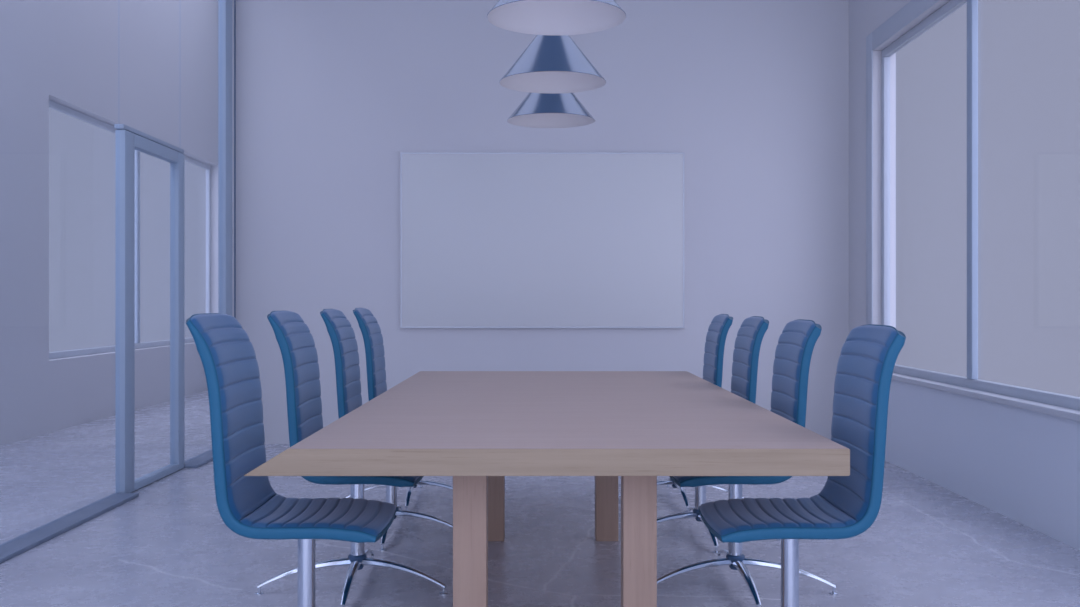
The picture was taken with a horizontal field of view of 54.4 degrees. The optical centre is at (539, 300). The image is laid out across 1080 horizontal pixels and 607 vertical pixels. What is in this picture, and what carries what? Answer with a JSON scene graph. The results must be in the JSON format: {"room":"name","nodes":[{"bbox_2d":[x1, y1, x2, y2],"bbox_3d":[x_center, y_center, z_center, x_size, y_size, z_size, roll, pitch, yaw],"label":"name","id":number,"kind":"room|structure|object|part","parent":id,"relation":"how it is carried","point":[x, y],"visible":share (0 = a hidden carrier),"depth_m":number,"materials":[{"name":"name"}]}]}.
{"room":"conference room","nodes":[
{"label":"conference room","id":0,"kind":"room"},
{"bbox_2d":[0,0,217,445],"bbox_3d":[-4.435,-1.680,6.200,0.170,5.700,17.600,0,0,0],"label":"wall","id":1,"kind":"structure","parent":0,"point":[150,67],"depth_m":9.77,"materials":[{"name":"white paint"}]},
{"bbox_2d":[49,100,210,358],"bbox_3d":[-4.479,-0.650,11.750,0.058,2.360,4.900,0,0,0],"label":"window","id":2,"kind":"structure","parent":1,"relation":"in","point":[56,106],"depth_m":11.66,"materials":[{"name":"white metal"}]},
{"bbox_2d":[0,0,235,563],"bbox_3d":[-2.475,-0.979,3.049,0.150,4.298,11.098,0,0,0],"label":"glass wall","id":3,"kind":"structure","parent":0,"point":[9,549],"depth_m":8.32,"materials":[{"name":"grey metal"}]},
{"bbox_2d":[115,130,184,492],"bbox_3d":[-2.515,0.069,6.817,0.060,2.192,1.055,0,0,0],"label":"door","id":4,"kind":"structure","parent":3,"relation":"in","point":[126,142],"depth_m":6.39,"materials":[{"name":"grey metal"}]},
{"bbox_3d":[-2.520,-0.965,8.410,0.060,4.270,0.180,0,0,0],"label":"post","id":5,"kind":"part","parent":3,"relation":"part of","materials":[{"name":"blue metal"}]},
{"bbox_3d":[-2.519,-0.965,8.523,0.062,4.270,0.045,0,0,0],"label":"post","id":6,"kind":"part","parent":3,"relation":"part of","materials":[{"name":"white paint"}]},
{"bbox_2d":[0,390,1079,606],"bbox_3d":[-0.910,1.230,6.200,7.220,0.120,17.600,0,0,0],"label":"floor","id":7,"kind":"structure","parent":0,"point":[927,544],"depth_m":4.88,"materials":[{"name":"concrete"}]},
{"bbox_2d":[186,313,396,606],"bbox_3d":[-0.780,0.605,3.383,0.742,1.130,0.712,0,0,-36],"label":"office chair","id":8,"kind":"object","parent":7,"relation":"on","point":[248,506],"visible":0.99,"depth_m":3.30,"materials":[{"name":"blue leather"}]},
{"bbox_3d":[-0.991,0.357,3.385,0.172,0.630,0.452,0,0,0],"label":"backrest","id":9,"kind":"part","parent":8,"relation":"part of","materials":[{"name":"blue leather"}]},
{"bbox_3d":[-0.698,0.688,3.385,0.429,0.053,0.452,0,0,0],"label":"seat","id":10,"kind":"part","parent":8,"relation":"part of","materials":[{"name":"blue leather"}]},
{"bbox_2d":[255,311,447,606],"bbox_3d":[-0.780,0.605,4.328,0.742,1.130,0.712,0,0,-36],"label":"office chair","id":11,"kind":"object","parent":7,"relation":"on","point":[296,343],"visible":0.61,"depth_m":4.21,"materials":[{"name":"blue leather"}]},
{"bbox_3d":[-0.991,0.357,4.330,0.172,0.630,0.452,0,0,0],"label":"backrest","id":12,"kind":"part","parent":11,"relation":"part of","materials":[{"name":"blue leather"}]},
{"bbox_3d":[-0.954,1.101,4.257,0.372,0.090,0.038,0,0,-20],"label":"arm","id":13,"kind":"part","parent":11,"relation":"part of","materials":[{"name":"silver metal"}]},
{"bbox_3d":[-0.746,1.101,4.116,0.038,0.090,0.372,0,0,-2],"label":"arm","id":14,"kind":"part","parent":11,"relation":"part of","materials":[{"name":"silver metal"}]},
{"bbox_3d":[-0.753,1.101,4.544,0.038,0.090,0.372,0,0,0],"label":"arm","id":15,"kind":"part","parent":11,"relation":"part of","materials":[{"name":"silver metal"}]},
{"bbox_3d":[-0.552,1.101,4.257,0.372,0.090,0.038,0,0,20],"label":"arm","id":16,"kind":"part","parent":11,"relation":"part of","materials":[{"name":"silver metal"}]},
{"bbox_3d":[-0.698,0.688,4.330,0.429,0.053,0.452,0,0,0],"label":"seat","id":17,"kind":"part","parent":11,"relation":"part of","materials":[{"name":"blue leather"}]},
{"bbox_2d":[320,309,452,550],"bbox_3d":[-0.780,0.605,5.323,0.742,1.130,0.712,0,0,-36],"label":"office chair","id":18,"kind":"object","parent":7,"relation":"on","point":[341,333],"visible":0.35,"depth_m":5.23,"materials":[{"name":"blue leather"}]},
{"bbox_3d":[-0.991,0.357,5.325,0.172,0.630,0.452,0,0,0],"label":"backrest","id":19,"kind":"part","parent":18,"relation":"part of","materials":[{"name":"blue leather"}]},
{"bbox_3d":[-0.746,1.101,5.111,0.038,0.090,0.372,0,0,-2],"label":"arm","id":20,"kind":"part","parent":18,"relation":"part of","materials":[{"name":"silver metal"}]},
{"bbox_3d":[-0.552,1.101,5.252,0.372,0.090,0.038,0,0,20],"label":"arm","id":21,"kind":"part","parent":18,"relation":"part of","materials":[{"name":"silver metal"}]},
{"bbox_2d":[345,308,452,509],"bbox_3d":[-0.780,0.605,6.218,0.742,1.130,0.712,0,0,-36],"label":"office chair","id":22,"kind":"object","parent":7,"relation":"on","point":[370,329],"visible":0.49,"depth_m":6.10,"materials":[{"name":"blue leather"}]},
{"bbox_3d":[-0.954,1.101,6.147,0.372,0.090,0.038,0,0,-20],"label":"arm","id":23,"kind":"part","parent":22,"relation":"part of","materials":[{"name":"silver metal"}]},
{"bbox_3d":[-0.991,0.357,6.220,0.172,0.630,0.452,0,0,0],"label":"backrest","id":24,"kind":"part","parent":22,"relation":"part of","materials":[{"name":"blue leather"}]},
{"bbox_3d":[-0.746,1.101,6.006,0.038,0.090,0.372,0,0,-2],"label":"arm","id":25,"kind":"part","parent":22,"relation":"part of","materials":[{"name":"silver metal"}]},
{"bbox_3d":[-0.552,1.101,6.147,0.372,0.090,0.038,0,0,20],"label":"arm","id":26,"kind":"part","parent":22,"relation":"part of","materials":[{"name":"silver metal"}]},
{"bbox_2d":[244,371,849,606],"bbox_3d":[0.020,0.799,4.735,1.760,0.741,3.380,0,0,0],"label":"conference table","id":27,"kind":"object","parent":7,"relation":"on","point":[478,429],"visible":1,"depth_m":3.43,"materials":[{"name":"brown wood"}]},
{"bbox_3d":[-0.230,0.839,3.485,0.110,0.662,0.110,0,0,0],"label":"leg","id":28,"kind":"part","parent":27,"relation":"part of","materials":[{"name":"brown wood"}]},
{"bbox_3d":[-0.230,0.839,5.165,0.110,0.662,0.110,0,0,0],"label":"leg","id":29,"kind":"part","parent":27,"relation":"part of","materials":[{"name":"brown wood"}]},
{"bbox_3d":[0.327,0.839,5.165,0.110,0.662,0.110,0,0,0],"label":"leg","id":30,"kind":"part","parent":27,"relation":"part of","materials":[{"name":"brown wood"}]},
{"bbox_3d":[0.327,0.839,3.485,0.110,0.662,0.110,0,0,0],"label":"leg","id":31,"kind":"part","parent":27,"relation":"part of","materials":[{"name":"brown wood"}]},
{"bbox_2d":[618,314,743,511],"bbox_3d":[0.832,0.623,6.212,0.744,1.093,0.691,0,0,33],"label":"office chair","id":32,"kind":"object","parent":7,"relation":"on","point":[718,329],"visible":0.38,"depth_m":6.10,"materials":[{"name":"blue leather"}]},
{"bbox_3d":[0.605,1.101,6.147,0.372,0.090,0.038,0,0,-20],"label":"arm","id":33,"kind":"part","parent":32,"relation":"part of","materials":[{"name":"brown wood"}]},
{"bbox_3d":[0.814,1.101,6.006,0.038,0.090,0.372,0,0,-2],"label":"arm","id":34,"kind":"part","parent":32,"relation":"part of","materials":[{"name":"silver metal"}]},
{"bbox_3d":[1.028,0.376,6.220,0.141,0.593,0.452,0,0,0],"label":"backrest","id":35,"kind":"part","parent":32,"relation":"part of","materials":[{"name":"blue leather"}]},
{"bbox_3d":[1.007,1.101,6.147,0.372,0.090,0.038,0,0,20],"label":"arm","id":36,"kind":"part","parent":32,"relation":"part of","materials":[{"name":"silver metal"}]},
{"bbox_2d":[657,316,780,552],"bbox_3d":[0.832,0.623,5.267,0.744,1.093,0.691,0,0,33],"label":"office chair","id":37,"kind":"object","parent":7,"relation":"on","point":[751,332],"visible":0.41,"depth_m":5.20,"materials":[{"name":"blue leather"}]},
{"bbox_3d":[0.605,1.101,5.202,0.372,0.090,0.038,0,0,-20],"label":"arm","id":38,"kind":"part","parent":37,"relation":"part of","materials":[{"name":"silver metal"}]},
{"bbox_3d":[0.814,1.101,5.061,0.038,0.090,0.372,0,0,-2],"label":"arm","id":39,"kind":"part","parent":37,"relation":"part of","materials":[{"name":"silver metal"}]},
{"bbox_3d":[1.028,0.376,5.275,0.141,0.593,0.452,0,0,0],"label":"backrest","id":40,"kind":"part","parent":37,"relation":"part of","materials":[{"name":"blue leather"}]},
{"bbox_2d":[657,319,837,606],"bbox_3d":[0.832,0.623,4.322,0.744,1.093,0.691,0,0,33],"label":"office chair","id":41,"kind":"object","parent":7,"relation":"on","point":[798,338],"visible":0.48,"depth_m":4.21,"materials":[{"name":"blue leather"}]},
{"bbox_3d":[0.750,0.688,4.330,0.427,0.052,0.452,0,0,0],"label":"seat","id":42,"kind":"part","parent":41,"relation":"part of","materials":[{"name":"blue leather"}]},
{"bbox_3d":[0.605,1.101,4.257,0.372,0.090,0.038,0,0,-20],"label":"arm","id":43,"kind":"part","parent":41,"relation":"part of","materials":[{"name":"silver metal"}]},
{"bbox_3d":[0.806,1.101,4.544,0.038,0.090,0.372,0,0,0],"label":"arm","id":44,"kind":"part","parent":41,"relation":"part of","materials":[{"name":"silver metal"}]},
{"bbox_3d":[0.814,1.101,4.116,0.038,0.090,0.372,0,0,-2],"label":"arm","id":45,"kind":"part","parent":41,"relation":"part of","materials":[{"name":"silver metal"}]},
{"bbox_3d":[1.007,1.101,4.257,0.372,0.090,0.038,0,0,20],"label":"arm","id":46,"kind":"part","parent":41,"relation":"part of","materials":[{"name":"silver metal"}]},
{"bbox_3d":[1.028,0.376,4.330,0.141,0.593,0.452,0,0,0],"label":"backrest","id":47,"kind":"part","parent":41,"relation":"part of","materials":[{"name":"blue leather"}]},
{"bbox_2d":[698,324,905,606],"bbox_3d":[0.832,0.623,3.377,0.744,1.093,0.691,0,0,33],"label":"office chair","id":48,"kind":"object","parent":7,"relation":"on","point":[845,507],"visible":0.95,"depth_m":3.29,"materials":[{"name":"blue leather"}]},
{"bbox_3d":[0.750,0.688,3.385,0.427,0.052,0.452,0,0,0],"label":"seat","id":49,"kind":"part","parent":48,"relation":"part of","materials":[{"name":"blue leather"}]},
{"bbox_3d":[1.028,0.376,3.385,0.141,0.593,0.452,0,0,0],"label":"backrest","id":50,"kind":"part","parent":48,"relation":"part of","materials":[{"name":"blue leather"}]},
{"bbox_2d":[236,0,848,443],"bbox_3d":[0.070,-0.980,8.700,5.260,4.300,0.200,0,0,0],"label":"wall","id":51,"kind":"structure","parent":0,"point":[754,94],"depth_m":8.60,"materials":[{"name":"white paint"}]},
{"bbox_2d":[400,152,684,327],"bbox_3d":[0.021,-0.495,8.581,2.317,1.433,0.034,0,0,0],"label":"whiteboard","id":52,"kind":"object","parent":51,"relation":"attached to","point":[488,239],"visible":1,"depth_m":8.57,"materials":[{"name":"white plastic"}]},
{"bbox_2d":[849,0,1079,550],"bbox_3d":[2.615,-0.980,3.000,0.170,4.300,11.200,0,0,0],"label":"wall","id":53,"kind":"structure","parent":0,"point":[1021,465],"depth_m":6.62,"materials":[{"name":"paint"}]},
{"bbox_2d":[866,33,872,324],"bbox_3d":[2.524,-0.757,8.040,0.012,2.565,0.140,0,0,0],"label":"trim","id":54,"kind":"structure","parent":53,"relation":"attached to","point":[869,53],"depth_m":8.02,"materials":[{"name":"white paint"}]},
{"bbox_2d":[872,0,939,50],"bbox_3d":[2.524,-1.970,3.185,0.012,0.140,9.570,0,0,0],"label":"trim","id":55,"kind":"structure","parent":53,"relation":"attached to","point":[913,9],"depth_m":7.35,"materials":[{"name":"white paint"}]},
{"bbox_2d":[881,0,1079,410],"bbox_3d":[2.611,-0.685,3.185,0.058,2.430,9.570,0,0,0],"label":"window","id":56,"kind":"structure","parent":53,"relation":"in","point":[971,381],"depth_m":6.34,"materials":[{"name":"white metal"}]},
{"bbox_2d":[892,373,1079,421],"bbox_3d":[2.545,0.542,3.195,0.090,0.035,9.590,0,0,0],"label":"windowsill","id":57,"kind":"structure","parent":53,"relation":"on","point":[1062,412],"depth_m":5.79,"materials":[{"name":"white paint"}]},
{"bbox_3d":[0.070,-3.190,6.200,5.260,0.120,17.600,0,0,0],"label":"ceiling","id":58,"kind":"structure","parent":0,"visible":0},
{"bbox_2d":[507,92,594,127],"bbox_3d":[0.060,-2.053,5.690,0.477,2.155,0.477,0,0,0],"label":"pendant lamp","id":59,"kind":"object","parent":58,"relation":"hanging from","point":[537,110],"visible":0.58,"depth_m":5.59,"materials":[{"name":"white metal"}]},
{"bbox_2d":[499,35,605,93],"bbox_3d":[0.057,-2.051,4.680,0.477,2.158,0.477,0,0,0],"label":"pendant lamp","id":60,"kind":"object","parent":58,"relation":"hanging from","point":[551,64],"visible":0.8,"depth_m":4.59,"materials":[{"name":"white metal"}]},
{"bbox_2d":[487,0,625,34],"bbox_3d":[0.057,-2.050,3.600,0.477,2.160,0.477,0,0,0],"label":"pendant lamp","id":61,"kind":"object","parent":58,"relation":"hanging from","point":[535,17],"visible":1,"depth_m":3.75,"materials":[{"name":"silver metal"}]},
{"bbox_3d":[0.057,-1.091,3.600,0.477,0.241,0.477,0,0,0],"label":"lamp shade","id":62,"kind":"part","parent":61,"relation":"part of","materials":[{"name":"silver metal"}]}
]}

